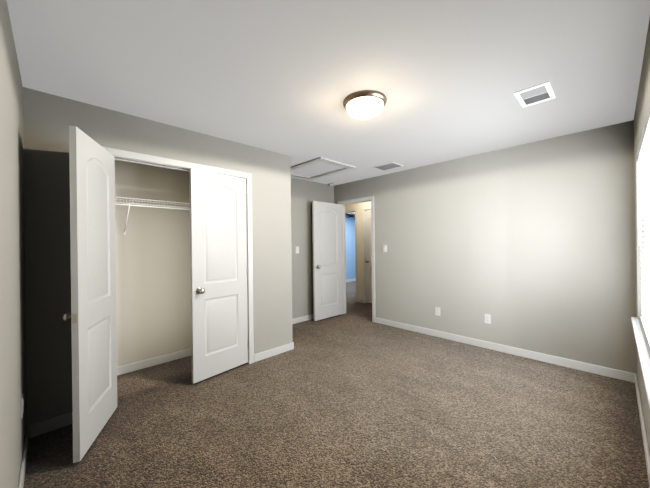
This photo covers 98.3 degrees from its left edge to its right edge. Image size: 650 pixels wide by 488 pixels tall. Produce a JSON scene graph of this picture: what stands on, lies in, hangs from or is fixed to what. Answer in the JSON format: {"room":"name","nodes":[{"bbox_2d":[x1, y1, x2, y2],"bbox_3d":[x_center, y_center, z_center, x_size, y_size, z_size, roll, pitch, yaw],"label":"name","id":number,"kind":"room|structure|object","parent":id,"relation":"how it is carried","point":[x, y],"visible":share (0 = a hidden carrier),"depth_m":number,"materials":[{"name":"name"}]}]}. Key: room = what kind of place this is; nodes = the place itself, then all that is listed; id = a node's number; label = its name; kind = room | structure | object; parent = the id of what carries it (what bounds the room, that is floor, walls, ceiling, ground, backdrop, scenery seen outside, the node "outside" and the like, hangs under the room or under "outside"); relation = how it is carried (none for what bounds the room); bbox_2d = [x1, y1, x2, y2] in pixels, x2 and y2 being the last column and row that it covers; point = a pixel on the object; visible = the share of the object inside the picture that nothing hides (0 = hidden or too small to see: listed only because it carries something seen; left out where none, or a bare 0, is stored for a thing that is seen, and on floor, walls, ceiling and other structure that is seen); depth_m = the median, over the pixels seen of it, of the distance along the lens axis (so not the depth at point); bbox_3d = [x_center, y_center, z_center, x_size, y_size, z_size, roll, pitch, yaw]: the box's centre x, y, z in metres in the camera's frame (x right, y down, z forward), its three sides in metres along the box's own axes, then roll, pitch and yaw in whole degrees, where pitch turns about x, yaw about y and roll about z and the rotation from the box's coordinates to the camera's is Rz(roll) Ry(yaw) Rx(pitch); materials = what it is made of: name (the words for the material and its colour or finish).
{"room":"empty bedroom","nodes":[
{"label":"empty bedroom","id":0,"kind":"room"},
{"bbox_2d":[0,0,26,487],"bbox_3d":[-1.332,0.121,1.089,0.120,2.440,3.960,-1,0,-44],"label":"wall","id":1,"kind":"structure","parent":0,"point":[13,424],"depth_m":1.32,"materials":[{"name":"beige paint"}]},
{"bbox_2d":[21,394,23,417],"bbox_3d":[-1.805,0.966,1.679,0.008,0.115,0.070,-1,0,-44],"label":"electrical outlet plate","id":2,"kind":"object","parent":1,"relation":"attached to","point":[22,406],"visible":1,"depth_m":1.65,"materials":[{"name":"white plastic"}]},
{"bbox_2d":[115,160,190,366],"bbox_3d":[-1.835,0.127,3.275,2.200,2.440,0.120,-1,0,-44],"label":"wall","id":3,"kind":"structure","parent":0,"point":[153,299],"depth_m":3.11,"materials":[{"name":"paint"}]},
{"bbox_2d":[115,197,189,234],"bbox_3d":[-1.691,-0.278,3.121,2.188,0.355,0.308,-1,0,-44],"label":"wire shelf","id":4,"kind":"object","parent":3,"relation":"attached to","point":[144,204],"visible":0.25,"depth_m":2.90,"materials":[{"name":"white metal"}]},
{"bbox_2d":[18,278,649,487],"bbox_3d":[0.696,1.273,5.060,8.300,0.088,6.580,-1,0,-44],"label":"baseboard","id":5,"kind":"structure","parent":3,"relation":"attached to","point":[44,426],"depth_m":3.01,"materials":[{"name":"paint"}]},
{"bbox_2d":[23,87,292,425],"bbox_3d":[-1.291,0.120,2.792,2.310,2.440,0.110,-1,0,-44],"label":"wall","id":6,"kind":"structure","parent":0,"point":[49,119],"depth_m":2.10,"materials":[{"name":"beige paint"}]},
{"bbox_2d":[62,126,116,462],"bbox_3d":[-1.649,0.305,1.980,0.104,2.035,0.618,-1,0,-19],"label":"closet door","id":7,"kind":"structure","parent":6,"relation":"in","point":[92,315],"depth_m":1.88,"materials":[{"name":"white paint"}]},
{"bbox_2d":[102,146,253,363],"bbox_3d":[-1.338,0.279,2.735,1.348,2.124,0.126,-1,0,-44],"label":"trim","id":8,"kind":"structure","parent":6,"relation":"attached to","point":[135,157],"depth_m":3.07,"materials":[{"name":"paint"}]},
{"bbox_2d":[189,168,248,383],"bbox_3d":[-1.044,0.298,2.878,0.104,2.035,0.618,-1,0,39],"label":"closet door","id":9,"kind":"structure","parent":6,"relation":"in","point":[218,277],"depth_m":2.85,"materials":[{"name":"white paint"}]},
{"bbox_2d":[291,177,333,318],"bbox_3d":[-0.510,0.111,4.796,1.820,2.440,0.120,-1,0,-44],"label":"wall","id":10,"kind":"structure","parent":0,"point":[305,194],"depth_m":4.84,"materials":[{"name":"beige paint"}]},
{"bbox_2d":[7,0,649,184],"bbox_3d":[0.675,-1.183,5.109,8.620,0.120,6.920,-1,0,-44],"label":"ceiling","id":11,"kind":"structure","parent":0,"point":[448,79],"depth_m":1.77,"materials":[{"name":"white paint"}]},
{"bbox_2d":[291,157,355,179],"bbox_3d":[-0.156,-1.102,4.185,0.700,0.022,1.010,-1,0,-44],"label":"attic hatch","id":12,"kind":"object","parent":11,"relation":"attached to","point":[318,167],"visible":0.83,"depth_m":4.12,"materials":[{"name":"paint"}]},
{"bbox_2d":[345,212,354,217],"bbox_3d":[0.790,-0.949,8.025,1.295,0.350,1.232,-1,0,-44],"label":"ceiling fan","id":13,"kind":"object","parent":11,"relation":"hanging from","point":[349,215],"visible":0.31,"depth_m":7.98,"materials":[{"name":"brown wood"}]},
{"bbox_2d":[343,90,386,119],"bbox_3d":[0.312,-1.060,2.208,0.340,0.117,0.340,-1,0,-44],"label":"flush ceiling light","id":14,"kind":"object","parent":11,"relation":"attached to","point":[365,104],"visible":0.98,"depth_m":2.11,"materials":[{"name":"beige glass"}]},
{"bbox_2d":[372,162,403,170],"bbox_3d":[0.914,-1.123,4.073,0.290,0.010,0.350,-1,0,-44],"label":"ceiling vent","id":15,"kind":"object","parent":11,"relation":"in","point":[388,166],"visible":0.98,"depth_m":4.05,"materials":[{"name":"white plastic"}]},
{"bbox_2d":[514,81,555,106],"bbox_3d":[1.597,-1.131,2.139,0.310,0.010,0.210,-1,0,-44],"label":"ceiling vent","id":16,"kind":"object","parent":11,"relation":"in","point":[539,93],"visible":1,"depth_m":2.12,"materials":[{"name":"white plastic"}]},
{"bbox_2d":[23,281,648,487],"bbox_3d":[0.705,1.367,5.109,8.620,0.100,6.920,-1,0,-44],"label":"floor","id":17,"kind":"structure","parent":0,"point":[354,396],"depth_m":2.06,"materials":[{"name":"brown carpet"}]},
{"bbox_2d":[345,216,355,279],"bbox_3d":[0.266,0.102,9.322,3.205,2.440,0.120,-1,0,-44],"label":"wall","id":18,"kind":"structure","parent":0,"point":[350,248],"depth_m":9.83,"materials":[{"name":"blue paint"}]},
{"bbox_2d":[345,201,370,301],"bbox_3d":[1.310,0.090,5.863,0.120,2.440,3.900,-1,0,-44],"label":"wall","id":19,"kind":"structure","parent":0,"point":[359,206],"depth_m":6.32,"materials":[{"name":"beige paint"}]},
{"bbox_2d":[345,207,370,302],"bbox_3d":[0.842,0.253,6.348,0.152,2.124,1.778,-1,0,-44],"label":"door frame","id":20,"kind":"structure","parent":19,"relation":"attached to","point":[363,237],"depth_m":6.25,"materials":[{"name":"paint"}]},
{"bbox_2d":[364,210,371,302],"bbox_3d":[1.144,0.272,5.976,0.173,2.035,0.708,-1,0,-44],"label":"hall door","id":21,"kind":"structure","parent":19,"relation":"in","point":[368,273],"depth_m":6.15,"materials":[{"name":"white paint"}]},
{"bbox_2d":[334,120,636,373],"bbox_3d":[1.049,0.093,4.580,0.120,2.440,5.380,-1,0,-44],"label":"wall","id":22,"kind":"structure","parent":0,"point":[529,246],"depth_m":3.24,"materials":[{"name":"beige paint"}]},
{"bbox_2d":[312,201,342,320],"bbox_3d":[0.062,0.285,5.004,0.708,2.035,0.173,-1,0,-43],"label":"entry door","id":23,"kind":"structure","parent":22,"relation":"in","point":[327,266],"depth_m":4.96,"materials":[{"name":"white paint"}]},
{"bbox_2d":[338,196,374,321],"bbox_3d":[0.592,0.256,5.054,0.152,2.124,0.828,-1,0,-44],"label":"door frame","id":24,"kind":"structure","parent":22,"relation":"attached to","point":[358,200],"depth_m":4.92,"materials":[{"name":"paint"}]},
{"bbox_2d":[435,307,439,315],"bbox_3d":[1.584,0.947,3.947,0.008,0.115,0.070,-1,0,-44],"label":"outlet","id":25,"kind":"object","parent":22,"relation":"attached to","point":[437,310],"visible":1,"depth_m":3.95,"materials":[{"name":"white plastic"}]},
{"bbox_2d":[484,314,490,323],"bbox_3d":[2.022,0.931,3.494,0.008,0.115,0.070,-1,0,-44],"label":"outlet","id":26,"kind":"object","parent":22,"relation":"attached to","point":[487,318],"visible":1,"depth_m":3.49,"materials":[{"name":"white plastic"}]},
{"bbox_2d":[634,18,649,452],"bbox_3d":[1.526,0.087,1.200,4.140,2.440,0.140,-1,0,-44],"label":"wall","id":27,"kind":"structure","parent":0,"point":[642,114],"depth_m":2.19,"materials":[{"name":"beige paint"}]},
{"bbox_2d":[631,317,649,408],"bbox_3d":[2.032,0.684,1.748,1.900,0.085,0.123,-1,0,-44],"label":"window sill","id":28,"kind":"structure","parent":27,"relation":"attached to","point":[644,355],"depth_m":1.65,"materials":[{"name":"paint"}]},
{"bbox_2d":[637,118,649,344],"bbox_3d":[2.033,-0.045,1.738,1.808,1.364,0.066,-1,0,-44],"label":"window blinds","id":29,"kind":"object","parent":27,"relation":"attached to","point":[644,157],"visible":1,"depth_m":2.06,"materials":[{"name":"white plastic"}]}
]}

